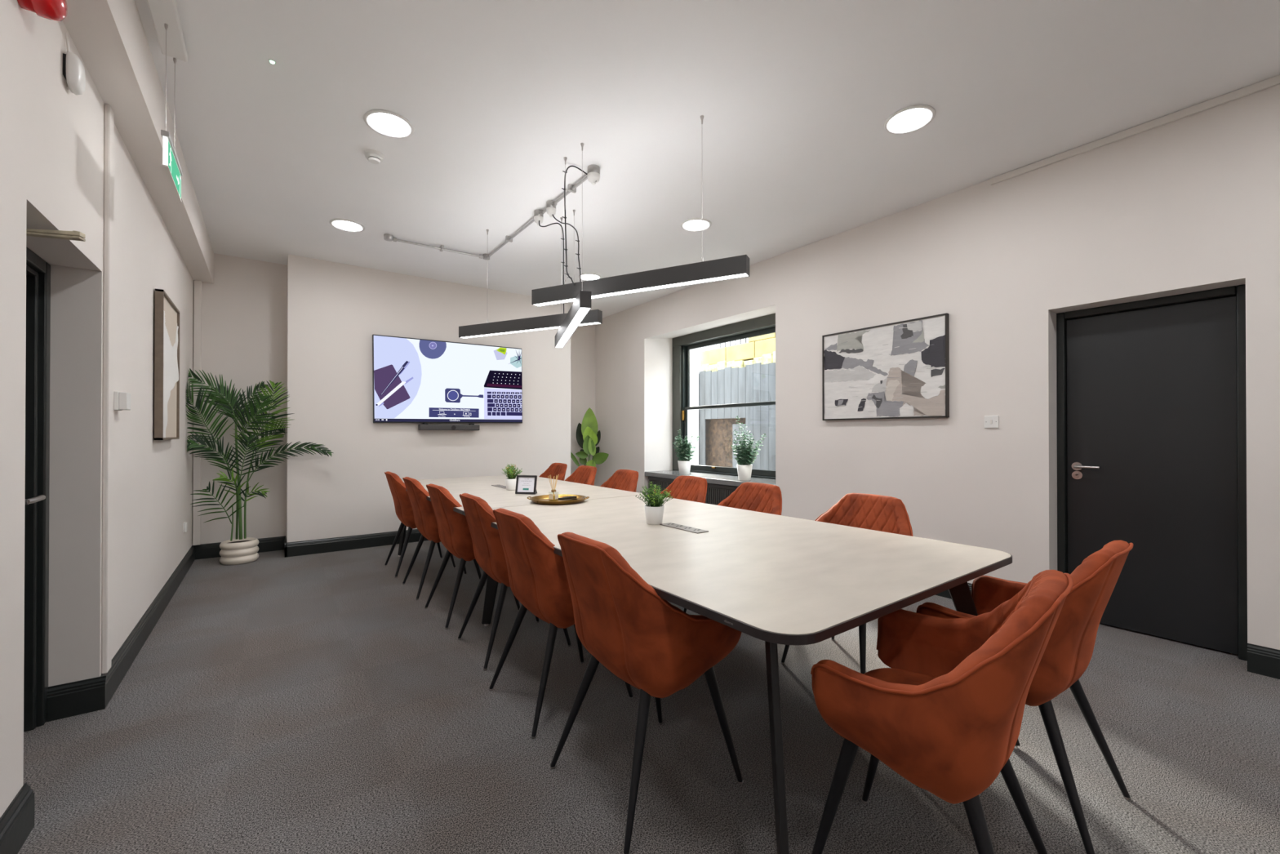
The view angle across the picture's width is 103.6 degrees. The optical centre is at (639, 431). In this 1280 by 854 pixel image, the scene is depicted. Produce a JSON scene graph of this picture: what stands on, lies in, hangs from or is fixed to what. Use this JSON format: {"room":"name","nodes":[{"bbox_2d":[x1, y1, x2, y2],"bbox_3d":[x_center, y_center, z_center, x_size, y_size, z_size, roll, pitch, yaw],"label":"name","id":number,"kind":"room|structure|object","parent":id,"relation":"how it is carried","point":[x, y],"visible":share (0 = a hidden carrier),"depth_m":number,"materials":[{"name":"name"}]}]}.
{"room":"conference room","nodes":[
{"label":"conference room","id":0,"kind":"room"},
{"bbox_2d":[0,0,193,817],"bbox_3d":[-1.721,-0.280,1.034,0.345,2.990,10.100,0,0,-36],"label":"wall","id":1,"kind":"structure","parent":0,"point":[52,136],"depth_m":2.17,"materials":[{"name":"paint"}]},
{"bbox_2d":[23,246,50,731],"bbox_3d":[-2.285,0.253,1.770,0.128,1.930,0.852,0,0,-36],"label":"door","id":2,"kind":"structure","parent":1,"relation":"in","point":[37,270],"depth_m":2.07,"materials":[{"name":"black paint"}]},
{"bbox_2d":[26,228,85,241],"bbox_3d":[-2.049,-0.655,1.673,0.325,0.045,0.103,0,0,-25],"label":"door closer","id":3,"kind":"object","parent":2,"relation":"attached to","point":[60,234],"depth_m":1.68,"materials":[{"name":"beige paint"}]},
{"bbox_2d":[17,0,67,21],"bbox_3d":[-1.804,-1.313,1.523,0.093,0.108,0.108,0,0,-36],"label":"fire alarm","id":4,"kind":"object","parent":1,"relation":"attached to","point":[52,10],"visible":1,"depth_m":1.51,"materials":[{"name":"red plastic"}]},
{"bbox_2d":[62,33,85,94],"bbox_3d":[-2.071,-1.339,1.848,0.046,0.186,0.100,0,0,-36],"label":"detector","id":5,"kind":"object","parent":1,"relation":"attached to","point":[73,70],"visible":1,"depth_m":1.82,"materials":[{"name":"white plastic"}]},
{"bbox_2d":[0,545,195,853],"bbox_3d":[-1.509,1.144,0.916,0.175,0.140,9.670,0,0,-36],"label":"baseboard","id":6,"kind":"structure","parent":1,"relation":"attached to","point":[68,700],"depth_m":2.19,"materials":[{"name":"black paint"}]},
{"bbox_2d":[101,103,114,674],"bbox_3d":[-2.409,-0.194,2.281,0.020,2.550,0.075,0,0,-36],"label":"trim","id":7,"kind":"structure","parent":1,"relation":"attached to","point":[108,143],"depth_m":2.26,"materials":[{"name":"paint"}]},
{"bbox_2d":[113,391,130,410],"bbox_3d":[-2.521,-0.148,2.455,0.045,0.090,0.090,0,0,-36],"label":"light switch","id":8,"kind":"object","parent":1,"relation":"attached to","point":[122,401],"visible":1,"depth_m":2.42,"materials":[{"name":"white plastic"}]},
{"bbox_2d":[62,0,213,283],"bbox_3d":[-1.394,-1.625,1.013,0.150,0.300,9.670,0,0,-36],"label":"beam","id":9,"kind":"structure","parent":1,"relation":"attached to","point":[109,37],"depth_m":2.31,"materials":[{"name":"paint"}]},
{"bbox_2d":[154,288,179,439],"bbox_3d":[-3.287,-0.427,3.505,0.049,0.964,0.722,0,0,-36],"label":"picture","id":10,"kind":"object","parent":1,"relation":"attached to","point":[166,331],"visible":1,"depth_m":3.40,"materials":[{"name":"beige wood"}]},
{"bbox_2d":[183,521,187,533],"bbox_3d":[-3.950,0.831,4.379,0.020,0.085,0.085,0,0,-36],"label":"wall socket","id":11,"kind":"object","parent":1,"relation":"attached to","point":[185,524],"visible":1,"depth_m":4.35,"materials":[{"name":"white plastic"}]},
{"bbox_2d":[192,253,595,544],"bbox_3d":[-2.340,-0.255,6.450,5.650,2.990,1.030,0,0,-36],"label":"wall","id":12,"kind":"structure","parent":0,"point":[308,325],"depth_m":5.29,"materials":[{"name":"paint"}]},
{"bbox_2d":[192,280,201,545],"bbox_3d":[-4.275,-0.182,4.865,0.055,2.550,0.040,0,0,-36],"label":"trim","id":13,"kind":"structure","parent":12,"relation":"attached to","point":[197,284],"depth_m":4.85,"materials":[{"name":"paint"}]},
{"bbox_2d":[193,528,428,559],"bbox_3d":[-2.383,1.169,6.202,4.705,0.140,0.730,0,0,-36],"label":"baseboard","id":14,"kind":"structure","parent":12,"relation":"attached to","point":[202,551],"depth_m":5.19,"materials":[{"name":"black paint"}]},
{"bbox_2d":[372,333,522,422],"bbox_3d":[-2.181,-0.572,5.886,1.682,0.944,0.072,-1,0,-36],"label":"television","id":15,"kind":"object","parent":12,"relation":"attached to","point":[415,380],"visible":1,"depth_m":5.79,"materials":[{"name":"black plastic"}]},
{"bbox_2d":[417,422,479,430],"bbox_3d":[-2.205,-0.056,5.834,0.670,0.081,0.112,0,0,-36],"label":"bar","id":16,"kind":"object","parent":12,"relation":"attached to","point":[424,426],"visible":1,"depth_m":5.78,"materials":[{"name":"grey plastic"}]},
{"bbox_2d":[17,540,1279,853],"bbox_3d":[0.459,1.272,2.624,5.650,0.100,10.500,0,0,-36],"label":"floor","id":17,"kind":"structure","parent":0,"point":[275,704],"depth_m":1.91,"materials":[{"name":"grey carpet"}]},
{"bbox_2d":[185,368,333,564],"bbox_3d":[-3.645,0.332,4.891,1.117,1.802,0.414,0,0,-38],"label":"potted palm","id":18,"kind":"object","parent":17,"relation":"on","point":[240,550],"visible":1,"depth_m":4.74,"materials":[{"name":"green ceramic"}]},
{"bbox_2d":[219,537,258,564],"bbox_3d":[-3.796,1.131,4.776,0.296,0.203,0.296,0,0,-36],"label":"ribbed pot","id":19,"kind":"object","parent":18,"relation":"on","point":[240,550],"depth_m":4.68,"materials":[{"name":"beige ceramic"}]},
{"bbox_2d":[384,471,456,577],"bbox_3d":[-2.014,0.793,4.577,0.541,0.877,0.602,0,0,-36],"label":"dining chair","id":20,"kind":"object","parent":17,"relation":"on","point":[403,508],"visible":0.59,"depth_m":4.34,"materials":[{"name":"orange fabric"}]},
{"bbox_2d":[402,476,484,599],"bbox_3d":[-1.581,0.790,4.008,0.541,0.877,0.602,0,0,-36],"label":"dining chair","id":21,"kind":"object","parent":17,"relation":"on","point":[425,521],"visible":0.59,"depth_m":3.77,"materials":[{"name":"orange fabric"}]},
{"bbox_2d":[424,483,519,629],"bbox_3d":[-1.163,0.788,3.458,0.541,0.877,0.602,0,0,-37],"label":"dining chair","id":22,"kind":"object","parent":17,"relation":"on","point":[454,531],"visible":0.61,"depth_m":3.22,"materials":[{"name":"orange fabric"}]},
{"bbox_2d":[457,493,571,670],"bbox_3d":[-0.743,0.785,2.911,0.541,0.877,0.602,0,0,-35],"label":"dining chair","id":23,"kind":"object","parent":17,"relation":"on","point":[489,554],"visible":0.56,"depth_m":2.70,"materials":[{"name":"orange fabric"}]},
{"bbox_2d":[538,462,567,480],"bbox_3d":[-1.117,0.798,5.675,0.541,0.877,0.602,0,0,-36],"label":"dining chair","id":24,"kind":"object","parent":17,"relation":"on","point":[559,469],"visible":0.23,"depth_m":5.77,"materials":[{"name":"orange fabric"}]},
{"bbox_2d":[488,507,633,738],"bbox_3d":[-0.381,0.782,2.333,0.541,0.877,0.602,0,0,-37],"label":"dining chair","id":25,"kind":"object","parent":17,"relation":"on","point":[538,578],"visible":0.73,"depth_m":2.10,"materials":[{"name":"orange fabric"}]},
{"bbox_2d":[564,465,596,485],"bbox_3d":[-0.739,0.796,5.158,0.541,0.877,0.602,0,0,-36],"label":"dining chair","id":26,"kind":"object","parent":17,"relation":"on","point":[584,474],"visible":0.2,"depth_m":5.25,"materials":[{"name":"orange fabric"}]},
{"bbox_2d":[570,407,608,466],"bbox_3d":[-0.764,0.445,7.381,0.590,1.600,0.300,0,0,-9],"label":"plant","id":27,"kind":"object","parent":17,"relation":"on","point":[588,436],"visible":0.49,"depth_m":7.34,"materials":[{"name":"green plant"}]},
{"bbox_2d":[600,469,638,492],"bbox_3d":[-0.307,0.793,4.570,0.541,0.877,0.602,0,0,-36],"label":"dining chair","id":28,"kind":"object","parent":17,"relation":"on","point":[621,479],"visible":0.2,"depth_m":4.66,"materials":[{"name":"orange fabric"}]},
{"bbox_2d":[550,532,742,853],"bbox_3d":[0.006,0.780,1.774,0.541,0.877,0.602,0,0,-36],"label":"dining chair","id":29,"kind":"object","parent":17,"relation":"on","point":[659,649],"visible":0.98,"depth_m":1.55,"materials":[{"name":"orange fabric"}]},
{"bbox_2d":[660,475,706,502],"bbox_3d":[0.219,0.790,3.852,0.541,0.877,0.602,0,0,-36],"label":"dining chair","id":30,"kind":"object","parent":17,"relation":"on","point":[691,488],"visible":0.2,"depth_m":3.93,"materials":[{"name":"orange fabric"}]},
{"bbox_2d":[648,476,737,505],"bbox_3d":[0.771,0.921,5.979,0.100,0.635,2.142,0,0,-36],"label":"radiator","id":31,"kind":"object","parent":17,"relation":"on","point":[716,493],"visible":0.18,"depth_m":5.82,"materials":[{"name":"black metal"}]},
{"bbox_2d":[648,476,737,489],"bbox_3d":[0.771,0.621,5.980,0.100,0.035,2.142,0,0,-36],"label":"grille","id":32,"kind":"object","parent":31,"relation":"attached to","point":[709,486],"depth_m":5.87,"materials":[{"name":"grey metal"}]},
{"bbox_2d":[397,474,1020,853],"bbox_3d":[-0.501,0.851,3.440,1.408,0.750,4.749,0,0,-36],"label":"conference table","id":33,"kind":"object","parent":17,"relation":"on","point":[775,580],"visible":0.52,"depth_m":1.83,"materials":[{"name":"laminate"}]},
{"bbox_2d":[491,484,506,488],"bbox_3d":[-1.208,0.478,4.400,0.074,0.005,0.310,0,0,-36],"label":"module","id":34,"kind":"object","parent":33,"relation":"on","point":[498,486],"visible":0.8,"depth_m":4.41,"materials":[{"name":"black metal"}]},
{"bbox_2d":[505,478,516,490],"bbox_3d":[-1.059,0.433,4.150,0.100,0.092,0.100,0,0,-36],"label":"pot","id":35,"kind":"object","parent":33,"relation":"on","point":[510,483],"depth_m":4.11,"materials":[{"name":"white ceramic"}]},
{"bbox_2d":[501,462,522,490],"bbox_3d":[-1.059,0.367,4.163,0.174,0.222,0.183,0,0,-36],"label":"potted grass","id":36,"kind":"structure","parent":33,"relation":"on","point":[510,482],"depth_m":4.12,"materials":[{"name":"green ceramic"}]},
{"bbox_2d":[515,475,537,493],"bbox_3d":[-0.864,0.406,3.868,0.158,0.143,0.101,0,0,8],"label":"framed sign","id":37,"kind":"object","parent":33,"relation":"on","point":[525,484],"visible":1,"depth_m":3.84,"materials":[{"name":"black wood"}]},
{"bbox_2d":[527,493,589,504],"bbox_3d":[-0.555,0.459,3.428,0.380,0.032,0.380,0,0,-37],"label":"serving tray","id":38,"kind":"object","parent":33,"relation":"on","point":[544,499],"visible":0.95,"depth_m":3.45,"materials":[{"name":"gold metal"}]},
{"bbox_2d":[547,475,558,500],"bbox_3d":[-0.596,0.384,3.464,0.054,0.176,0.099,0,0,31],"label":"reed diffuser","id":39,"kind":"object","parent":38,"relation":"on","point":[551,496],"visible":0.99,"depth_m":3.45,"materials":[{"name":"clear glass"}]},
{"bbox_2d":[548,488,558,499],"bbox_3d":[-0.594,0.434,3.468,0.065,0.076,0.065,0,0,-36],"label":"bottle","id":40,"kind":"object","parent":39,"relation":"on","point":[551,496],"depth_m":3.45,"materials":[{"name":"clear glass"}]},
{"bbox_2d":[558,495,577,500],"bbox_3d":[-0.502,0.460,3.496,0.034,0.016,0.150,0,0,40],"label":"remote control","id":41,"kind":"object","parent":38,"relation":"on","point":[573,496],"visible":1,"depth_m":3.47,"materials":[{"name":"black plastic"}]},
{"bbox_2d":[635,481,673,524],"bbox_3d":[0.073,0.362,2.589,0.175,0.218,0.201,0,0,-36],"label":"potted grass","id":42,"kind":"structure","parent":33,"relation":"on","point":[654,510],"depth_m":2.56,"materials":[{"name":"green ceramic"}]},
{"bbox_2d":[644,504,664,524],"bbox_3d":[0.073,0.425,2.587,0.104,0.092,0.104,0,0,-36],"label":"pot","id":43,"kind":"object","parent":42,"relation":"on","point":[654,513],"depth_m":2.55,"materials":[{"name":"white ceramic"}]},
{"bbox_2d":[659,522,708,533],"bbox_3d":[0.211,0.469,2.463,0.074,0.005,0.283,0,0,-36],"label":"module","id":44,"kind":"object","parent":33,"relation":"on","point":[694,530],"visible":1,"depth_m":2.45,"materials":[{"name":"black metal"}]},
{"bbox_2d":[683,482,782,612],"bbox_3d":[0.626,0.787,3.288,0.541,0.877,0.602,0,0,-36],"label":"dining chair","id":45,"kind":"object","parent":17,"relation":"on","point":[753,496],"visible":0.22,"depth_m":3.38,"materials":[{"name":"orange fabric"}]},
{"bbox_2d":[781,493,912,674],"bbox_3d":[1.095,0.784,2.640,0.541,0.877,0.602,0,0,-37],"label":"dining chair","id":46,"kind":"object","parent":17,"relation":"on","point":[879,513],"visible":0.23,"depth_m":2.71,"materials":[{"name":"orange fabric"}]},
{"bbox_2d":[810,569,1073,853],"bbox_3d":[0.780,0.778,1.319,0.541,0.877,0.602,0,0,43],"label":"dining chair","id":47,"kind":"object","parent":17,"relation":"on","point":[945,715],"visible":0.99,"depth_m":1.11,"materials":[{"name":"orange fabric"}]},
{"bbox_2d":[915,540,1133,853],"bbox_3d":[1.290,0.780,1.706,0.602,0.877,0.541,0,0,-39],"label":"dining chair","id":48,"kind":"object","parent":17,"relation":"on","point":[1068,653],"visible":0.6,"depth_m":1.47,"materials":[{"name":"orange fabric"}]},
{"bbox_2d":[134,0,1279,317],"bbox_3d":[0.459,-1.828,2.639,5.650,0.120,10.500,0,0,-36],"label":"ceiling","id":49,"kind":"structure","parent":0,"point":[792,148],"depth_m":2.74,"materials":[{"name":"paint"}]},
{"bbox_2d":[146,0,187,202],"bbox_3d":[-2.039,-1.446,2.173,0.090,0.648,0.705,0,0,-36],"label":"exit sign","id":50,"kind":"object","parent":49,"relation":"hanging from","point":[164,14],"visible":1,"depth_m":2.18,"materials":[{"name":"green plastic"}]},
{"bbox_2d":[268,58,275,64],"bbox_3d":[-1.757,-1.764,2.407,0.030,0.009,0.030,0,0,-36],"label":"recessed light","id":51,"kind":"object","parent":49,"relation":"in","point":[272,61],"visible":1,"depth_m":2.40,"materials":[{"name":"white plastic"}]},
{"bbox_2d":[329,218,364,231],"bbox_3d":[-2.489,-1.753,4.287,0.262,0.011,0.262,0,0,-36],"label":"recessed light","id":52,"kind":"object","parent":49,"relation":"in","point":[344,224],"visible":1,"depth_m":4.28,"materials":[{"name":"white plastic"}]},
{"bbox_2d":[333,220,361,230],"bbox_3d":[-2.489,-1.755,4.287,0.214,0.002,0.214,0,0,-36],"label":"diffuser","id":53,"kind":"object","parent":52,"relation":"attached to","point":[340,224],"depth_m":4.28,"materials":[{"name":"white plastic"}]},
{"bbox_2d":[364,149,384,164],"bbox_3d":[-1.690,-1.740,3.203,0.112,0.050,0.112,0,0,-36],"label":"smoke detector","id":54,"kind":"object","parent":49,"relation":"attached to","point":[375,157],"visible":1,"depth_m":3.17,"materials":[{"name":"white plastic"}]},
{"bbox_2d":[363,109,414,137],"bbox_3d":[-1.436,-1.760,2.888,0.262,0.011,0.262,0,0,-36],"label":"recessed light","id":55,"kind":"object","parent":49,"relation":"in","point":[384,122],"visible":1,"depth_m":2.88,"materials":[{"name":"white plastic"}]},
{"bbox_2d":[368,112,409,135],"bbox_3d":[-1.436,-1.761,2.888,0.214,0.002,0.214,0,0,-36],"label":"diffuser","id":56,"kind":"object","parent":55,"relation":"attached to","point":[383,123],"depth_m":2.88,"materials":[{"name":"white plastic"}]},
{"bbox_2d":[383,164,599,259],"bbox_3d":[-1.276,-1.706,3.938,0.970,0.110,2.151,0,0,-36],"label":"conduit","id":57,"kind":"object","parent":49,"relation":"attached to","point":[593,171],"visible":1,"depth_m":3.99,"materials":[{"name":"metal"}]},
{"bbox_2d":[538,220,564,313],"bbox_3d":[-0.698,-1.307,3.974,0.205,0.740,0.081,0,0,-7],"label":"power cable","id":58,"kind":"object","parent":57,"relation":"hanging from","point":[562,238],"visible":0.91,"depth_m":3.97,"materials":[{"name":"black rubber"}]},
{"bbox_2d":[552,213,581,281],"bbox_3d":[-0.493,-1.290,3.579,0.095,0.812,0.693,0,0,-26],"label":"power cable","id":59,"kind":"object","parent":57,"relation":"hanging from","point":[578,241],"visible":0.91,"depth_m":3.48,"materials":[{"name":"black rubber"}]},
{"bbox_2d":[561,165,596,284],"bbox_3d":[-0.415,-1.339,3.291,0.144,0.842,0.248,0,0,31],"label":"power cable","id":60,"kind":"object","parent":57,"relation":"hanging from","point":[565,217],"visible":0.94,"depth_m":3.23,"materials":[{"name":"black rubber"}]},
{"bbox_2d":[458,312,567,338],"bbox_3d":[-1.079,-0.895,4.267,1.141,0.144,0.068,0,0,26],"label":"pendant light","id":61,"kind":"object","parent":49,"relation":"hanging from","point":[548,322],"depth_m":4.23,"materials":[{"name":"grey metal"}]},
{"bbox_2d":[461,322,599,337],"bbox_3d":[-0.954,-0.848,4.207,1.422,0.009,0.060,0,0,26],"label":"diffuser","id":62,"kind":"object","parent":61,"relation":"attached to","point":[548,326],"depth_m":4.22,"materials":[{"name":"white plastic"}]},
{"bbox_2d":[555,289,591,347],"bbox_3d":[-0.452,-0.725,3.441,0.068,0.196,1.736,0,0,-15],"label":"pendant light","id":63,"kind":"object","parent":49,"relation":"hanging from","point":[579,310],"depth_m":3.30,"materials":[{"name":"grey metal"}]},
{"bbox_2d":[555,307,590,347],"bbox_3d":[-0.509,-0.732,3.648,0.060,0.009,1.422,0,0,-15],"label":"diffuser","id":64,"kind":"object","parent":63,"relation":"attached to","point":[579,314],"depth_m":3.48,"materials":[{"name":"white plastic"}]},
{"bbox_2d":[580,142,583,239],"bbox_3d":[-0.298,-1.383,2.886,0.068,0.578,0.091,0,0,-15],"label":"cable","id":65,"kind":"object","parent":49,"relation":"hanging from","point":[581,144],"depth_m":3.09,"materials":[{"name":"grey metal"}]},
{"bbox_2d":[577,272,601,280],"bbox_3d":[-0.567,-1.747,5.697,0.262,0.011,0.262,0,0,-36],"label":"recessed light","id":66,"kind":"object","parent":49,"relation":"in","point":[586,277],"visible":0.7,"depth_m":5.68,"materials":[{"name":"white plastic"}]},
{"bbox_2d":[581,274,599,279],"bbox_3d":[-0.567,-1.748,5.697,0.214,0.002,0.214,0,0,-36],"label":"diffuser","id":67,"kind":"object","parent":66,"relation":"attached to","point":[584,277],"depth_m":5.70,"materials":[{"name":"white plastic"}]},
{"bbox_2d":[531,115,749,306],"bbox_3d":[-0.060,-1.303,3.030,1.435,0.926,0.069,0,0,27],"label":"pendant light","id":68,"kind":"object","parent":49,"relation":"hanging from","point":[734,267],"visible":1,"depth_m":2.94,"materials":[{"name":"grey metal"}]},
{"bbox_2d":[534,273,747,306],"bbox_3d":[-0.060,-0.847,3.028,1.427,0.009,0.060,0,0,27],"label":"diffuser","id":69,"kind":"object","parent":68,"relation":"attached to","point":[702,277],"depth_m":2.96,"materials":[{"name":"white plastic"}]},
{"bbox_2d":[680,217,711,231],"bbox_3d":[0.476,-1.753,4.276,0.262,0.011,0.262,0,0,-36],"label":"recessed light","id":70,"kind":"object","parent":49,"relation":"in","point":[694,224],"visible":1,"depth_m":4.27,"materials":[{"name":"white plastic"}]},
{"bbox_2d":[683,219,708,230],"bbox_3d":[0.476,-1.755,4.276,0.214,0.002,0.214,0,0,-36],"label":"diffuser","id":71,"kind":"object","parent":70,"relation":"attached to","point":[688,224],"depth_m":4.27,"materials":[{"name":"white plastic"}]},
{"bbox_2d":[883,104,936,134],"bbox_3d":[1.522,-1.760,2.848,0.262,0.011,0.262,0,0,-36],"label":"recessed light","id":72,"kind":"object","parent":49,"relation":"in","point":[912,118],"visible":1,"depth_m":2.84,"materials":[{"name":"white plastic"}]},
{"bbox_2d":[888,108,930,131],"bbox_3d":[1.522,-1.762,2.848,0.214,0.002,0.214,0,0,-36],"label":"diffuser","id":73,"kind":"object","parent":72,"relation":"attached to","point":[907,119],"depth_m":2.84,"materials":[{"name":"white plastic"}]},
{"bbox_2d":[595,84,1279,649],"bbox_3d":[2.418,-0.266,4.067,0.600,2.990,10.106,0,0,-36],"label":"wall","id":74,"kind":"structure","parent":0,"point":[1191,203],"depth_m":3.47,"materials":[{"name":"paint"}]},
{"bbox_2d":[644,313,775,486],"bbox_3d":[0.956,-0.369,6.120,0.640,1.935,2.222,0,0,-36],"label":"window","id":75,"kind":"structure","parent":74,"relation":"in","point":[763,325],"depth_m":6.59,"materials":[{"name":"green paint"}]},
{"bbox_2d":[672,426,699,475],"bbox_3d":[0.581,0.242,6.350,0.454,0.593,0.213,0,0,34],"label":"eucalyptus","id":76,"kind":"object","parent":75,"relation":"on","point":[685,451],"visible":1,"depth_m":6.32,"materials":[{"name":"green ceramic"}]},
{"bbox_2d":[677,460,691,475],"bbox_3d":[0.562,0.453,6.361,0.172,0.172,0.172,0,0,-36],"label":"pot","id":77,"kind":"object","parent":76,"relation":"on","point":[684,466],"depth_m":6.30,"materials":[{"name":"white ceramic"}]},
{"bbox_2d":[730,415,766,480],"bbox_3d":[1.192,0.179,5.521,0.475,0.712,0.189,0,0,38],"label":"eucalyptus","id":78,"kind":"object","parent":75,"relation":"on","point":[745,456],"visible":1,"depth_m":5.51,"materials":[{"name":"green plant"}]},
{"bbox_2d":[736,464,752,480],"bbox_3d":[1.153,0.449,5.555,0.172,0.172,0.172,0,0,-36],"label":"pot","id":79,"kind":"object","parent":78,"relation":"on","point":[744,471],"depth_m":5.49,"materials":[{"name":"white ceramic"}]},
{"bbox_2d":[822,312,949,420],"bbox_3d":[1.968,-0.487,4.142,0.037,0.768,1.045,0,0,-36],"label":"abstract painting","id":80,"kind":"object","parent":74,"relation":"attached to","point":[898,370],"visible":1,"depth_m":4.07,"materials":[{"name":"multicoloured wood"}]},
{"bbox_2d":[984,415,999,427],"bbox_3d":[2.443,-0.069,3.504,0.014,0.086,0.086,0,0,-36],"label":"light switch","id":81,"kind":"object","parent":74,"relation":"attached to","point":[990,421],"visible":1,"depth_m":3.50,"materials":[{"name":"white plastic"}]},
{"bbox_2d":[935,582,1279,679],"bbox_3d":[2.203,1.158,3.828,0.020,0.140,9.981,0,0,-36],"label":"baseboard","id":82,"kind":"structure","parent":74,"relation":"attached to","point":[1262,660],"depth_m":2.53,"materials":[{"name":"black paint"}]},
{"bbox_2d":[1056,284,1247,661],"bbox_3d":[3.038,0.218,3.037,0.138,2.012,0.816,0,0,-36],"label":"door","id":83,"kind":"structure","parent":74,"relation":"in","point":[1152,405],"depth_m":2.97,"materials":[{"name":"black paint"}]},
{"bbox_3d":[3.503,-0.292,-1.522,5.650,2.990,0.200,0,0,-36],"label":"wall","id":84,"kind":"structure","parent":0,"visible":0},
{"bbox_2d":[990,74,1279,185],"bbox_3d":[3.778,-1.749,1.649,0.018,0.043,4.579,0,0,-36],"label":"trim","id":85,"kind":"structure","parent":84,"relation":"attached to","point":[1274,81],"depth_m":2.87,"materials":[{"name":"white paint"}]},
{"label":"outside","id":86,"kind":"structure","parent":0,"visible":0},
{"bbox_3d":[2.171,0.941,6.608,1.880,0.200,5.100,0,0,-36],"label":"floor","id":87,"kind":"structure","parent":86,"visible":0},
{"bbox_2d":[688,348,698,465],"bbox_3d":[0.870,-0.999,8.764,0.200,3.900,0.220,0,0,-36],"label":"post","id":88,"kind":"object","parent":87,"relation":"on","point":[693,415],"visible":0.14,"depth_m":8.67,"materials":[{"name":"white"}]},
{"bbox_2d":[705,417,745,467],"bbox_3d":[1.502,0.076,8.726,0.460,1.650,1.700,0,0,-36],"label":"board","id":89,"kind":"object","parent":87,"relation":"on","point":[718,432],"visible":0.02,"depth_m":8.54,"materials":[{"name":"brown wood"}]},
{"bbox_2d":[698,362,775,470],"bbox_3d":[2.261,-0.106,7.116,0.060,1.900,4.405,0,0,-36],"label":"fence","id":90,"kind":"object","parent":87,"relation":"on","point":[754,382],"visible":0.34,"depth_m":7.88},
{"bbox_2d":[700,332,775,371],"bbox_3d":[2.453,-1.266,7.216,0.378,0.820,4.330,0,0,-36],"label":"wall","id":91,"kind":"structure","parent":87,"relation":"on","point":[760,348],"depth_m":8.07,"materials":[{"name":"yellow stone"}]},
{"bbox_2d":[717,338,748,348],"bbox_3d":[1.583,-1.625,8.421,0.024,0.430,0.780,0,0,-36],"label":"iron railing","id":92,"kind":"object","parent":91,"relation":"on","point":[745,339],"visible":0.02,"depth_m":8.40,"materials":[{"name":"black metal"}]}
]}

